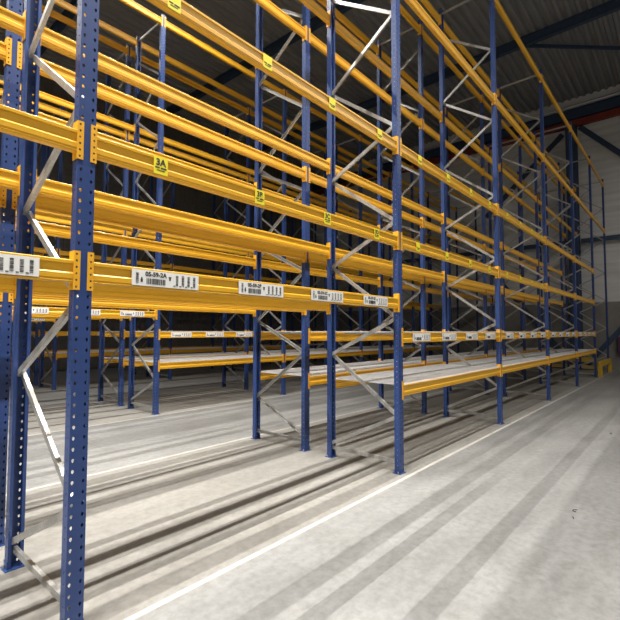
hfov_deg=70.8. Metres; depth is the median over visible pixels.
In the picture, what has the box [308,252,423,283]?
beam
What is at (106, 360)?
beam
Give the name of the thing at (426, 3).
beam
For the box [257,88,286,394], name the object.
frame
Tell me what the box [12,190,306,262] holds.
beam
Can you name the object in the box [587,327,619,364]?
brace
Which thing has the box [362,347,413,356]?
beam
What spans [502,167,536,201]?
beam
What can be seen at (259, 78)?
frame
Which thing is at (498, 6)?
beam
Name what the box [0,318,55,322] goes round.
beam
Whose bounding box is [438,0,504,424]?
frame
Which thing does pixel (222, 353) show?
deck
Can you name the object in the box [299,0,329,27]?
beam
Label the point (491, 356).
beam
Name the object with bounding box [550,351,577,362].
beam
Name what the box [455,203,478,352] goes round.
frame
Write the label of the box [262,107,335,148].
beam
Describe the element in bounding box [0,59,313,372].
wall
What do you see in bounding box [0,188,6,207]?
beam
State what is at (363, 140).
beam
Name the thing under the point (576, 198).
beam
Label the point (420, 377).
deck
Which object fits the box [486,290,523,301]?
beam
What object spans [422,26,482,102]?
beam
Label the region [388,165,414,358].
frame
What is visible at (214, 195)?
frame
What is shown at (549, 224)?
beam
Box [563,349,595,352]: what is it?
deck
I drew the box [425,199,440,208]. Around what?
beam
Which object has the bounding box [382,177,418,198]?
beam
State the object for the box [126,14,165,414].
frame
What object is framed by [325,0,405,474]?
frame
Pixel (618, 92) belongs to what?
pipe
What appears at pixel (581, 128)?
brace
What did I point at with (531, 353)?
deck
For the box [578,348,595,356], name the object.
beam
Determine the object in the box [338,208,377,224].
beam
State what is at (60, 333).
beam
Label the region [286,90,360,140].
beam
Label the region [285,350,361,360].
beam
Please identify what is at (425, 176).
beam
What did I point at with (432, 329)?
frame
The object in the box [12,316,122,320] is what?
beam
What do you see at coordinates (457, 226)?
beam
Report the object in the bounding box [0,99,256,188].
beam
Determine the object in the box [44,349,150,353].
deck
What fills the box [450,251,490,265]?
beam
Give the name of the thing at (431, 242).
beam
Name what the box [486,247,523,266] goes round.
beam
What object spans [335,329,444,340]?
beam
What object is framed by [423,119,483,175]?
beam
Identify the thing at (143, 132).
beam
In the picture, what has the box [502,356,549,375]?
beam
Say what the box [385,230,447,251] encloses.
beam
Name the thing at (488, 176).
beam
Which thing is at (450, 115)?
beam
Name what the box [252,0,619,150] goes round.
roof beam
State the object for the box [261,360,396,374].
deck
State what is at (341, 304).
beam
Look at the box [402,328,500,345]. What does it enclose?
beam
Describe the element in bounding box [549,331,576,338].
beam
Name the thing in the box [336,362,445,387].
beam
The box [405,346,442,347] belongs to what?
deck
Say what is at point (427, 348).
beam
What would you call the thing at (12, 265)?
beam
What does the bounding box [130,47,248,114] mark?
beam
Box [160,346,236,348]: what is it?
deck
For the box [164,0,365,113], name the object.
roof beam
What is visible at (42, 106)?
beam
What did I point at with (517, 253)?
beam
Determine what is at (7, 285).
beam
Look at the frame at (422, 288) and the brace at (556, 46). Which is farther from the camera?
the brace at (556, 46)
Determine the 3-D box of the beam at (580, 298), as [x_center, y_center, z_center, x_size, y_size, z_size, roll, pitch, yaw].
[9.596,-0.353,15.211,0.068,0.228,3.580,-2,-4,41]
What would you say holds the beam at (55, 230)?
attached to the frame at (259, 78)
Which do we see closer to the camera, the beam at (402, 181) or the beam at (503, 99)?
the beam at (503, 99)
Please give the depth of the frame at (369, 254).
26.96 m
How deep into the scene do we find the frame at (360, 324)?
15.12 m
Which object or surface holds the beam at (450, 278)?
attached to the frame at (543, 229)
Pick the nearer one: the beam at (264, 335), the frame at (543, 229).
the beam at (264, 335)
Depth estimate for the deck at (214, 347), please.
16.54 m
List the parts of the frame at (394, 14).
plate, plate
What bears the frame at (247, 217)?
on the floor
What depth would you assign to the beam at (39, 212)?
8.95 m
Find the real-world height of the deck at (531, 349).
0.039 m
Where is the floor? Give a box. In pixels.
[0,357,619,619]
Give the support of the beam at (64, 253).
attached to the frame at (48, 149)
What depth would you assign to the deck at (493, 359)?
9.81 m
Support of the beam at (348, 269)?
attached to the frame at (390, 172)
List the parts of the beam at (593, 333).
rail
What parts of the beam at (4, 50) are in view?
rail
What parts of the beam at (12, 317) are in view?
rail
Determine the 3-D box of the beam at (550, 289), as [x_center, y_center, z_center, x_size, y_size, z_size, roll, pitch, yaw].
[7.197,-0.494,12.450,0.068,0.228,3.660,-2,-4,41]
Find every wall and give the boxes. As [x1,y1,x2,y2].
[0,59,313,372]
[313,84,619,369]
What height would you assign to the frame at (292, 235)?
8.500 m
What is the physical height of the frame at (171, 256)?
8.500 m
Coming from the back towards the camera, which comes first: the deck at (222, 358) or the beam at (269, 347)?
the beam at (269, 347)
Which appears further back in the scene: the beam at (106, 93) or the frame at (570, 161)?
the frame at (570, 161)
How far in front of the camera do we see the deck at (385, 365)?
7.66 m
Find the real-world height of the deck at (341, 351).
0.039 m
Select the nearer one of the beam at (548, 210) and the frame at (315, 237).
the beam at (548, 210)
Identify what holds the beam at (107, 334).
attached to the frame at (247, 217)
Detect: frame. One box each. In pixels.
[0,0,22,546]
[0,0,99,619]
[24,141,45,385]
[38,106,64,389]
[97,44,131,406]
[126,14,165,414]
[134,172,152,376]
[153,146,174,379]
[211,194,229,369]
[221,106,250,389]
[232,174,251,371]
[251,3,310,451]
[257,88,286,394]
[269,211,286,363]
[291,217,301,363]
[303,146,326,365]
[314,224,323,360]
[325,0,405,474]
[335,134,362,363]
[338,210,351,362]
[348,233,363,358]
[358,177,381,360]
[368,222,384,359]
[377,19,427,413]
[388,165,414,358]
[402,194,420,356]
[427,187,451,355]
[429,212,442,355]
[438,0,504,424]
[445,90,488,394]
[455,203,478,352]
[487,135,527,382]
[497,69,550,400]
[517,165,552,374]
[533,121,578,386]
[538,186,569,367]
[557,155,597,377]
[574,179,608,370]
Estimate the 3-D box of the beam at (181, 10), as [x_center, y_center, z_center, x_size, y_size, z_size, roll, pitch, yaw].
[-0.126,-2.120,4.075,0.068,0.228,3.680,-2,-4,41]
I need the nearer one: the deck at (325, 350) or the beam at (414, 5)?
the beam at (414, 5)
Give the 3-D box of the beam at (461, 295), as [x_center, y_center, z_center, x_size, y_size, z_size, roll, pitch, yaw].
[5.251,-0.414,14.137,0.068,0.228,3.660,-2,-4,41]
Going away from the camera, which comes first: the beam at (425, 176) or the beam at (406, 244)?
the beam at (406, 244)
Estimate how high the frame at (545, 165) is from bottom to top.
8.500 m
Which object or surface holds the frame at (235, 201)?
on the floor
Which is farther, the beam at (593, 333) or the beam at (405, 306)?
the beam at (405, 306)
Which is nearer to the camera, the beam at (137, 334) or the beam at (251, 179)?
the beam at (137, 334)
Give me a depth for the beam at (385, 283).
11.05 m
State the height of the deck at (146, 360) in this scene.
0.039 m
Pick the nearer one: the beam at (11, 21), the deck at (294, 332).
the beam at (11, 21)
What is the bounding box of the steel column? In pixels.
[565,124,583,368]
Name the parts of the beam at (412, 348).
rail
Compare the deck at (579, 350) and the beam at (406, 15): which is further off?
the deck at (579, 350)
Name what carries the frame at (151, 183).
on the floor
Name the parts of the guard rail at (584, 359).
rail, rail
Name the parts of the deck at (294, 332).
panel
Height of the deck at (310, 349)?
0.039 m
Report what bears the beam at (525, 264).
attached to the frame at (524, 375)
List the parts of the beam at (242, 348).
rail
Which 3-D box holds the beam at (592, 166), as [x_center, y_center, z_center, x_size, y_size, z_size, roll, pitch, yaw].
[11.911,-5.641,18.136,0.068,0.228,3.380,-2,-4,41]
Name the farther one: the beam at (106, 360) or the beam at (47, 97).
the beam at (106, 360)
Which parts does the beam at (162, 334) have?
rail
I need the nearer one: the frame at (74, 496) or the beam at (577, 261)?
the frame at (74, 496)
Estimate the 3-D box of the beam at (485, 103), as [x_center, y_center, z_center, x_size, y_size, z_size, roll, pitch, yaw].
[6.058,-5.870,13.714,0.068,0.228,3.660,-2,-4,41]
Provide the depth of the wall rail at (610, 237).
19.96 m
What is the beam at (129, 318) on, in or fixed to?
attached to the frame at (159, 145)
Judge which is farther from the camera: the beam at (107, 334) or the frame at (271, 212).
the frame at (271, 212)
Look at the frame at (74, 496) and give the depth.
2.65 m
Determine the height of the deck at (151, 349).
0.039 m
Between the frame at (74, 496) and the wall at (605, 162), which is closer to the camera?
the frame at (74, 496)
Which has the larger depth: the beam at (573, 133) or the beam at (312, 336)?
the beam at (573, 133)
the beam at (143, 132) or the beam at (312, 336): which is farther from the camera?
the beam at (143, 132)
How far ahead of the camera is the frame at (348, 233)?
27.98 m
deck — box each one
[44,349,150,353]
[58,349,166,353]
[104,352,224,358]
[115,353,243,359]
[135,354,263,361]
[147,355,282,362]
[149,331,252,331]
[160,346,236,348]
[167,347,239,349]
[226,349,296,352]
[249,349,318,353]
[261,331,292,333]
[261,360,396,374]
[264,350,345,354]
[275,351,356,355]
[285,331,326,333]
[285,362,421,375]
[319,347,376,349]
[335,331,374,333]
[336,364,467,381]
[345,347,393,350]
[350,348,409,350]
[368,331,467,333]
[368,365,497,384]
[384,354,461,360]
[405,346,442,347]
[405,355,482,362]
[448,356,521,365]
[457,350,495,354]
[472,351,524,355]
[476,357,547,366]
[507,352,554,357]
[511,348,545,350]
[530,352,574,357]
[542,349,574,352]
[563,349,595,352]
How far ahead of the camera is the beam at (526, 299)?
15.63 m
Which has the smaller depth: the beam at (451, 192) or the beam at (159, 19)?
the beam at (159, 19)
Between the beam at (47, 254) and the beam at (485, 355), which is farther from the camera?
the beam at (47, 254)
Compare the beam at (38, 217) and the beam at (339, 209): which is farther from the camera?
the beam at (339, 209)
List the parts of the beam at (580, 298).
rail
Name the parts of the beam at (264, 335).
rail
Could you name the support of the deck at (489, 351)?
on the beam
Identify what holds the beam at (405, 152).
attached to the frame at (394, 14)
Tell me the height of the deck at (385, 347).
0.039 m
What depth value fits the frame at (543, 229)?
11.40 m
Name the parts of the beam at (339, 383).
rail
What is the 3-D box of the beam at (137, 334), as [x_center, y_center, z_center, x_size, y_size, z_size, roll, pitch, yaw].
[-2.741,0.614,11.157,0.068,0.228,3.710,-2,-4,41]
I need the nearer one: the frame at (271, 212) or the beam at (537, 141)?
the beam at (537, 141)
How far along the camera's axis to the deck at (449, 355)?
10.98 m
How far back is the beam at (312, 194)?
14.35 m
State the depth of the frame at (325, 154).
15.85 m
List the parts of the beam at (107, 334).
rail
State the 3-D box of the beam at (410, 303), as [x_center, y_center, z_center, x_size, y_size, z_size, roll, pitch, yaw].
[2.937,-0.319,16.142,0.068,0.228,3.660,-2,-4,41]
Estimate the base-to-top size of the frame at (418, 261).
8.500 m
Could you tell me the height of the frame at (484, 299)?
8.500 m
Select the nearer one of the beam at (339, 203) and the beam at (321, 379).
the beam at (321, 379)
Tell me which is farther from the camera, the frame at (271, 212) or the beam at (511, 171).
the frame at (271, 212)
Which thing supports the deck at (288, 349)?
attached to the frame at (247, 217)
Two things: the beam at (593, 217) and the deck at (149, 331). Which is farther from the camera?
the beam at (593, 217)
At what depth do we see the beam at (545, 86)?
12.55 m
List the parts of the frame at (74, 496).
plate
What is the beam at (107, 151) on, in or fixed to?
attached to the frame at (74, 496)
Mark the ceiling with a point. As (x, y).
(568, 74)
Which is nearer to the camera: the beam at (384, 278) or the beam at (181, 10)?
the beam at (181, 10)
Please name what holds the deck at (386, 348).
on the beam at (412, 348)
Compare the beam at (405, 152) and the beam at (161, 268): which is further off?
the beam at (161, 268)
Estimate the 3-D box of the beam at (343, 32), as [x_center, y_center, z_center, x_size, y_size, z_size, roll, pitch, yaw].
[1.527,-4.086,7.690,0.068,0.228,3.710,-2,-4,41]
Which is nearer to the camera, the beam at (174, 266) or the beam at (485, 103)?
the beam at (485, 103)
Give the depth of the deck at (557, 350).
15.34 m
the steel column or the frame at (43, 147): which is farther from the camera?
the steel column
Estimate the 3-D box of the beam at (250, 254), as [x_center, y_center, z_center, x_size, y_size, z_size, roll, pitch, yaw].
[-0.641,-1.610,14.398,0.068,0.228,3.680,-2,-4,41]
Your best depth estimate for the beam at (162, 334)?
9.86 m
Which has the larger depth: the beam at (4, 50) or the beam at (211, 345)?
the beam at (211, 345)
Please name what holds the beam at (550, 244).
attached to the frame at (543, 229)
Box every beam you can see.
[0,6,25,42]
[0,37,11,65]
[0,80,134,133]
[0,88,126,139]
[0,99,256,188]
[0,104,83,160]
[0,165,20,196]
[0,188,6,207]
[0,250,80,289]
[0,277,16,298]
[0,305,157,319]
[0,314,130,320]
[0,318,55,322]
[2,243,57,254]
[3,211,124,235]
[4,207,132,232]
[8,293,306,314]
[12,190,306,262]
[12,298,255,316]
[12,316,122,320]
[12,317,100,321]
[15,218,255,268]
[17,41,306,181]
[23,0,128,54]
[25,279,330,313]
[29,169,330,258]
[34,24,329,174]
[40,0,85,55]
[45,348,128,351]
[47,254,152,268]
[54,0,136,47]
[56,348,169,359]
[57,330,170,336]
[59,249,171,269]
[87,252,399,311]
[90,124,399,249]
[102,330,223,338]
[104,351,223,362]
[119,0,162,25]
[123,352,246,367]
[124,329,246,337]
[126,231,247,256]
[128,131,247,181]
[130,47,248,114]
[132,358,236,366]
[135,332,156,336]
[136,345,211,348]
[137,126,254,175]
[137,229,253,252]
[141,42,254,106]
[147,0,398,154]
[158,354,283,371]
[159,329,282,339]
[161,268,233,278]
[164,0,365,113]
[165,17,284,95]
[171,346,249,353]
[173,264,249,278]
[236,278,288,284]
[249,174,325,207]
[249,253,325,269]
[250,108,325,152]
[250,345,300,350]
[251,276,301,284]
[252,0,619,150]
[253,0,306,41]
[259,259,379,286]
[261,252,335,267]
[261,330,380,339]
[261,359,380,379]
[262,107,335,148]
[262,176,335,205]
[262,188,379,229]
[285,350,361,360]
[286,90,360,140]
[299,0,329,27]
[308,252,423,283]
[308,328,424,343]
[308,361,424,388]
[309,28,422,128]
[309,168,423,227]
[312,95,619,190]
[313,107,619,194]
[317,0,378,54]
[335,20,442,122]
[335,165,443,223]
[335,248,444,281]
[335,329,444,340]
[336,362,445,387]
[338,146,388,176]
[338,155,376,177]
[338,202,389,223]
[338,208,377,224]
[338,266,389,278]
[338,269,377,277]
[339,304,358,307]
[361,135,411,168]
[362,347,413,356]
[381,50,445,114]
[381,280,448,296]
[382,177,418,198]
[383,224,419,239]
[383,277,419,285]
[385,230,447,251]
[389,0,421,34]
[391,174,427,196]
[391,277,428,285]
[400,138,497,215]
[401,232,498,277]
[402,227,428,238]
[402,301,413,306]
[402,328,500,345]
[402,364,500,399]
[403,305,428,310]
[404,0,495,104]
[413,168,440,187]
[414,301,441,307]
[415,347,451,350]
[420,0,440,24]
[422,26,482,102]
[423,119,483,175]
[424,218,484,250]
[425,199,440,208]
[425,239,440,246]
[425,277,485,294]
[426,354,486,365]
[429,195,455,211]
[430,236,456,248]
[444,21,498,96]
[445,117,500,171]
[446,217,502,249]
[447,275,502,293]
[448,112,488,153]
[449,188,475,206]
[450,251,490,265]
[450,292,491,303]
[483,96,520,145]
[484,168,521,204]
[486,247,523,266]
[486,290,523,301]
[488,350,525,357]
[490,150,518,179]
[493,299,521,306]
[494,0,541,82]
[496,94,543,161]
[498,204,545,244]
[500,270,547,291]
[501,94,534,141]
[501,329,548,341]
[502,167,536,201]
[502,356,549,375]
[504,245,537,265]
[505,288,538,301]
[521,142,546,173]
[522,180,539,198]
[522,199,547,223]
[524,263,548,276]
[525,298,549,306]
[526,349,550,352]
[536,138,558,170]
[538,199,560,222]
[539,261,561,275]
[540,297,562,305]
[542,75,570,131]
[544,154,572,195]
[546,236,574,262]
[547,171,564,193]
[548,221,565,237]
[548,286,575,299]
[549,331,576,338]
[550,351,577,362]
[560,170,575,191]
[561,219,576,235]
[571,126,590,164]
[573,190,591,217]
[575,258,593,273]
[576,293,594,304]
[577,331,595,337]
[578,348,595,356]
[590,159,603,186]
[592,215,604,233]
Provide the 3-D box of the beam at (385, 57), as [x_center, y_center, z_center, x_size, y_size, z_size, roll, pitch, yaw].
[2.829,-5.980,11.607,0.068,0.228,3.680,-2,-4,41]
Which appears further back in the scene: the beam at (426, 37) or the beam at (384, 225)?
the beam at (384, 225)
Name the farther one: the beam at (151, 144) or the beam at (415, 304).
the beam at (415, 304)
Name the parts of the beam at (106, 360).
rail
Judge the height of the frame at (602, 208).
8.500 m
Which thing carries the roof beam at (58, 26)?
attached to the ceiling
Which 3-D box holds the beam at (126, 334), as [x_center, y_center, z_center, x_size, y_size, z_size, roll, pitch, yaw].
[-3.092,0.629,11.462,0.068,0.228,3.710,-2,-4,41]
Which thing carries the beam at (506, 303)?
attached to the frame at (545, 165)
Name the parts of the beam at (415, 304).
rail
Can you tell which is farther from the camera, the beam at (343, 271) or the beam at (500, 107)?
the beam at (343, 271)
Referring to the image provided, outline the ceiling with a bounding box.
[0,0,619,175]
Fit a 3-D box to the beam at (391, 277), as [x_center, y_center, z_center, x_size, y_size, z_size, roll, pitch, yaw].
[4.540,-1.341,19.653,0.068,0.228,3.580,-2,-4,41]
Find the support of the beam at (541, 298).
attached to the frame at (558, 163)
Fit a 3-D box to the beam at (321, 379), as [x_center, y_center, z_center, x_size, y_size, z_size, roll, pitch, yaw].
[1.167,1.103,7.738,0.068,0.228,3.710,-2,-4,41]
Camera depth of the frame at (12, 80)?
3.57 m
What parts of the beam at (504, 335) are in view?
rail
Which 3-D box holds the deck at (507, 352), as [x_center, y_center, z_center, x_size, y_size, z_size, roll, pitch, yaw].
[5.864,1.345,13.515,0.544,0.039,3.577,-2,-4,41]
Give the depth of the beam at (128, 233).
11.47 m
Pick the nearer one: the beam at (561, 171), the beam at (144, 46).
the beam at (144, 46)
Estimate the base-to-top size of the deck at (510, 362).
0.039 m
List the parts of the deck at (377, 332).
panel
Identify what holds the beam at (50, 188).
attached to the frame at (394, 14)
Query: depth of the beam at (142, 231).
11.08 m
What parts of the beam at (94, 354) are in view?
rail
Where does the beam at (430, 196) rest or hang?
attached to the frame at (475, 227)
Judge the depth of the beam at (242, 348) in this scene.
16.61 m
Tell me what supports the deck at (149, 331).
on the beam at (162, 334)
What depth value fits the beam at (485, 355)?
10.34 m
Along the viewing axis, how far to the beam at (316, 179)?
7.72 m
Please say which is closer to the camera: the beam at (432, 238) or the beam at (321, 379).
the beam at (321, 379)
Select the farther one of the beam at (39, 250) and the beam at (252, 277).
the beam at (252, 277)
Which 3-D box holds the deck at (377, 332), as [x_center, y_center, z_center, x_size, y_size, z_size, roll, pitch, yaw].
[2.135,0.361,6.935,0.544,0.039,3.627,-2,-4,41]
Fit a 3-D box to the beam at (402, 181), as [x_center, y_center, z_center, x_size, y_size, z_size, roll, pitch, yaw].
[4.547,-5.658,19.867,0.068,0.228,3.580,-2,-4,41]
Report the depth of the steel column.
20.65 m
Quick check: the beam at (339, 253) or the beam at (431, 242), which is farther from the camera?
the beam at (431, 242)
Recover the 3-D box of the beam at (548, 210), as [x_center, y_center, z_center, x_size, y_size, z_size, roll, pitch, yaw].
[8.804,-3.659,16.068,0.068,0.228,3.580,-2,-4,41]
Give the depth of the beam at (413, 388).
6.31 m
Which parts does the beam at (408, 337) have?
rail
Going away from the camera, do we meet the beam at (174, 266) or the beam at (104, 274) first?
the beam at (104, 274)
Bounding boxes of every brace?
[480,260,561,348]
[485,133,563,217]
[525,44,619,49]
[578,125,619,156]
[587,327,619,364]
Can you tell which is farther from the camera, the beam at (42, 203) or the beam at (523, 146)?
the beam at (523, 146)
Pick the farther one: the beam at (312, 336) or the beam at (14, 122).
the beam at (312, 336)
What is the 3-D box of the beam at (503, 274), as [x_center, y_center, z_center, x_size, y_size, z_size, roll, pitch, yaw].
[4.766,-0.637,9.651,0.068,0.228,3.680,-2,-4,41]
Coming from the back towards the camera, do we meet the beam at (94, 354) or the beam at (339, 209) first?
the beam at (339, 209)
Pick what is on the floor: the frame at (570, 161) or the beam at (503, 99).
the frame at (570, 161)
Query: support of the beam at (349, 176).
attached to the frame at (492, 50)
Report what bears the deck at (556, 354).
on the beam at (570, 356)
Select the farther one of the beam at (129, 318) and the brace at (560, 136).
the brace at (560, 136)
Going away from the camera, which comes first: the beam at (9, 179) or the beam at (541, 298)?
the beam at (9, 179)
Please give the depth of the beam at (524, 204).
15.89 m
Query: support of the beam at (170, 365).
attached to the frame at (159, 145)
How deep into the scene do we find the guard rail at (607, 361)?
17.00 m
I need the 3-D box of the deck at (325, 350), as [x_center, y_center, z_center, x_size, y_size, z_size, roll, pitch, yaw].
[-0.113,1.348,13.788,0.544,0.039,3.597,-2,-4,41]
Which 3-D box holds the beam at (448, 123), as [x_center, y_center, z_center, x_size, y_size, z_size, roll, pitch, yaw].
[3.974,-3.942,10.508,0.068,0.228,3.680,-2,-4,41]
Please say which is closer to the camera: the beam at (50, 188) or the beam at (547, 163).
the beam at (50, 188)
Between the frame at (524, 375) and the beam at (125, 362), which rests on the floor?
the frame at (524, 375)
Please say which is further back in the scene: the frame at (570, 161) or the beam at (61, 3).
the frame at (570, 161)
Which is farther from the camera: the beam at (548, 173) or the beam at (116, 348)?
the beam at (548, 173)
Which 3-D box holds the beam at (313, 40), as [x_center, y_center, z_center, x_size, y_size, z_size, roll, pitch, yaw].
[1.176,-4.071,7.995,0.068,0.228,3.710,-2,-4,41]
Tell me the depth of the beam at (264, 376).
7.23 m
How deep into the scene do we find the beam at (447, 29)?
10.31 m
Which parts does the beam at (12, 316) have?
rail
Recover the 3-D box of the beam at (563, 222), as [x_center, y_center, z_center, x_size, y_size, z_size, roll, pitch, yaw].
[11.110,-3.523,18.724,0.068,0.228,3.380,-2,-4,41]
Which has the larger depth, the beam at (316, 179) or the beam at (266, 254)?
the beam at (266, 254)
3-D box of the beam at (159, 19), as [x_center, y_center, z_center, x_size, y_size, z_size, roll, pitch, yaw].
[-4.379,-6.262,7.980,0.068,0.228,3.680,-2,-4,41]
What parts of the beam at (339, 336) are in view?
rail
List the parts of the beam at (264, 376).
rail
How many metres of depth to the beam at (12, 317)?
9.88 m
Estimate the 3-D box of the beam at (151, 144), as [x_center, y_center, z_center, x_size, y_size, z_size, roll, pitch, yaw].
[-3.084,-4.034,11.693,0.068,0.228,3.710,-2,-4,41]
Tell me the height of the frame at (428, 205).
8.500 m
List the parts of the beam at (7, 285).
rail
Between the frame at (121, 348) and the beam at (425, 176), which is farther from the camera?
the beam at (425, 176)
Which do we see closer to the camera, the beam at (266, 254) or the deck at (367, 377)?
the deck at (367, 377)
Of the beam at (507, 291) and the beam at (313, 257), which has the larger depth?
the beam at (507, 291)
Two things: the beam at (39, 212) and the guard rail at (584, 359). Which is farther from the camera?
the guard rail at (584, 359)
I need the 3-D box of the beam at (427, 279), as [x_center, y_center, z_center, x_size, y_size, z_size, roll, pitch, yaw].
[3.618,-0.590,10.647,0.068,0.228,3.680,-2,-4,41]
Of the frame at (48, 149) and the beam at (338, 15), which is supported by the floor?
the frame at (48, 149)
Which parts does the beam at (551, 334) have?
rail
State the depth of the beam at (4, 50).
3.61 m
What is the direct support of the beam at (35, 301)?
attached to the frame at (259, 78)
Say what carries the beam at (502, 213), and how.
attached to the frame at (492, 50)
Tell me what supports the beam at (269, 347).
attached to the frame at (235, 201)
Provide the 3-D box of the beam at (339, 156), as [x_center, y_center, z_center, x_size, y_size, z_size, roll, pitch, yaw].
[1.797,-5.785,17.410,0.068,0.228,3.660,-2,-4,41]
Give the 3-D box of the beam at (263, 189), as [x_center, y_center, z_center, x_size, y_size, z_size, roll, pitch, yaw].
[0.374,-1.896,8.579,0.068,0.228,3.710,-2,-4,41]
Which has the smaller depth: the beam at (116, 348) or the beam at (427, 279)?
the beam at (427, 279)
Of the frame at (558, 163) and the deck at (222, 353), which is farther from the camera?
the frame at (558, 163)
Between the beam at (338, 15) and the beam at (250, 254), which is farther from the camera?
the beam at (250, 254)
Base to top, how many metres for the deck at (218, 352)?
0.039 m
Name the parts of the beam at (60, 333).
rail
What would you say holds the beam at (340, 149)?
attached to the frame at (360, 324)
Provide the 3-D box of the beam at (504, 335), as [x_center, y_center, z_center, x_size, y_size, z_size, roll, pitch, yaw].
[4.764,0.549,9.593,0.068,0.228,3.680,-2,-4,41]
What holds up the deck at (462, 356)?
on the beam at (485, 355)
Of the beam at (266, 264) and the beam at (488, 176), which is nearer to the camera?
the beam at (266, 264)
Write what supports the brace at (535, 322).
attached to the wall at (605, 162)
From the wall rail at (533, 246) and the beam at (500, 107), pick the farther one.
the wall rail at (533, 246)
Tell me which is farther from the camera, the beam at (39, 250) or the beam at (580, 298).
the beam at (580, 298)
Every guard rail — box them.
[545,357,597,369]
[598,358,611,376]
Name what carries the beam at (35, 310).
attached to the frame
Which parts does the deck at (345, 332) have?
panel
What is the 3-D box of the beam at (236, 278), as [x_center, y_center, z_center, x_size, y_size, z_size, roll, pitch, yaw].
[-2.119,-1.306,20.584,0.068,0.228,3.660,-2,-4,41]
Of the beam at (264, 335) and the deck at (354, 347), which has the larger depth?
the deck at (354, 347)
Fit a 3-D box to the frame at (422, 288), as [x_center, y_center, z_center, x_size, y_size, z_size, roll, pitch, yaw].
[2.002,-2.067,9.660,1.155,8.500,0.140,-2,-4,41]
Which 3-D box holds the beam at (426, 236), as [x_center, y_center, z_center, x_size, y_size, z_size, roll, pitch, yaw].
[4.543,-3.621,19.766,0.068,0.228,3.580,-2,-4,41]
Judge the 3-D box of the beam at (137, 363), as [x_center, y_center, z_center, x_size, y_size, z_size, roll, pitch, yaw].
[-2.742,1.264,11.125,0.068,0.228,3.710,-2,-4,41]
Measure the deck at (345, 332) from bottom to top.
0.039 m
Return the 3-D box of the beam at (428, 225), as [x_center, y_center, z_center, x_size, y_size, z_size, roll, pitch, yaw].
[3.619,-1.785,10.706,0.068,0.228,3.680,-2,-4,41]
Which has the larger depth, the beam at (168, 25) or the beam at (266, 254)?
the beam at (266, 254)
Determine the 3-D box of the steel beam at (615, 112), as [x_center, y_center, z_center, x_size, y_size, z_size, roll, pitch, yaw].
[13.183,-8.985,20.608,34.400,0.300,0.200,-2,-4,41]
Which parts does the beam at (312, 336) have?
rail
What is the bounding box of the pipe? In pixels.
[311,91,619,183]
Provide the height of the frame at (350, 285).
8.500 m
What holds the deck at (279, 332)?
on the beam at (264, 335)
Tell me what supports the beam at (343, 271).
attached to the frame at (325, 154)
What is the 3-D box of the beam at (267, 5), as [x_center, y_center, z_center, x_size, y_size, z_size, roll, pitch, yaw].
[-1.272,-4.215,5.177,0.068,0.228,3.680,-2,-4,41]
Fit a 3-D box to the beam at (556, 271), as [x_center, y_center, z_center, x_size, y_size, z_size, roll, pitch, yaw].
[8.800,-1.516,15.962,0.068,0.228,3.580,-2,-4,41]
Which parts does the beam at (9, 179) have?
rail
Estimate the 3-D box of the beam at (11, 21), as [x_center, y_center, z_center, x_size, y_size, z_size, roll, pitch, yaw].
[-3.368,-2.231,1.952,0.068,0.228,3.700,-2,-4,41]
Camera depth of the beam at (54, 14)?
9.84 m
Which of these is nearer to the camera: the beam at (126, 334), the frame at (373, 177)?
the beam at (126, 334)
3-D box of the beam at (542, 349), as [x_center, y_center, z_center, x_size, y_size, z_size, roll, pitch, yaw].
[8.444,1.531,16.116,0.068,0.228,3.580,-2,-4,41]
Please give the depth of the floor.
4.37 m
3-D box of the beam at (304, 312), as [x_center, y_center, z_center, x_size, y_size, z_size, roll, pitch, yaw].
[-1.279,-0.109,4.973,0.068,0.228,3.680,-2,-4,41]
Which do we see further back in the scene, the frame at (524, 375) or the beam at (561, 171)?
the beam at (561, 171)
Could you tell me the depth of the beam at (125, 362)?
10.81 m
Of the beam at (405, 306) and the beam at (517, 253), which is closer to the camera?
the beam at (517, 253)
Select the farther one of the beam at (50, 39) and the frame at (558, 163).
the frame at (558, 163)
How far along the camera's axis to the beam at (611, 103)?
22.12 m
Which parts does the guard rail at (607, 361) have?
post, rail, post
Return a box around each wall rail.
[322,241,567,269]
[581,234,619,242]
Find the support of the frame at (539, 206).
on the floor
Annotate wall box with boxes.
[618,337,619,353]
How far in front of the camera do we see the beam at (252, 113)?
14.52 m
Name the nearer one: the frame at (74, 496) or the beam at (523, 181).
the frame at (74, 496)

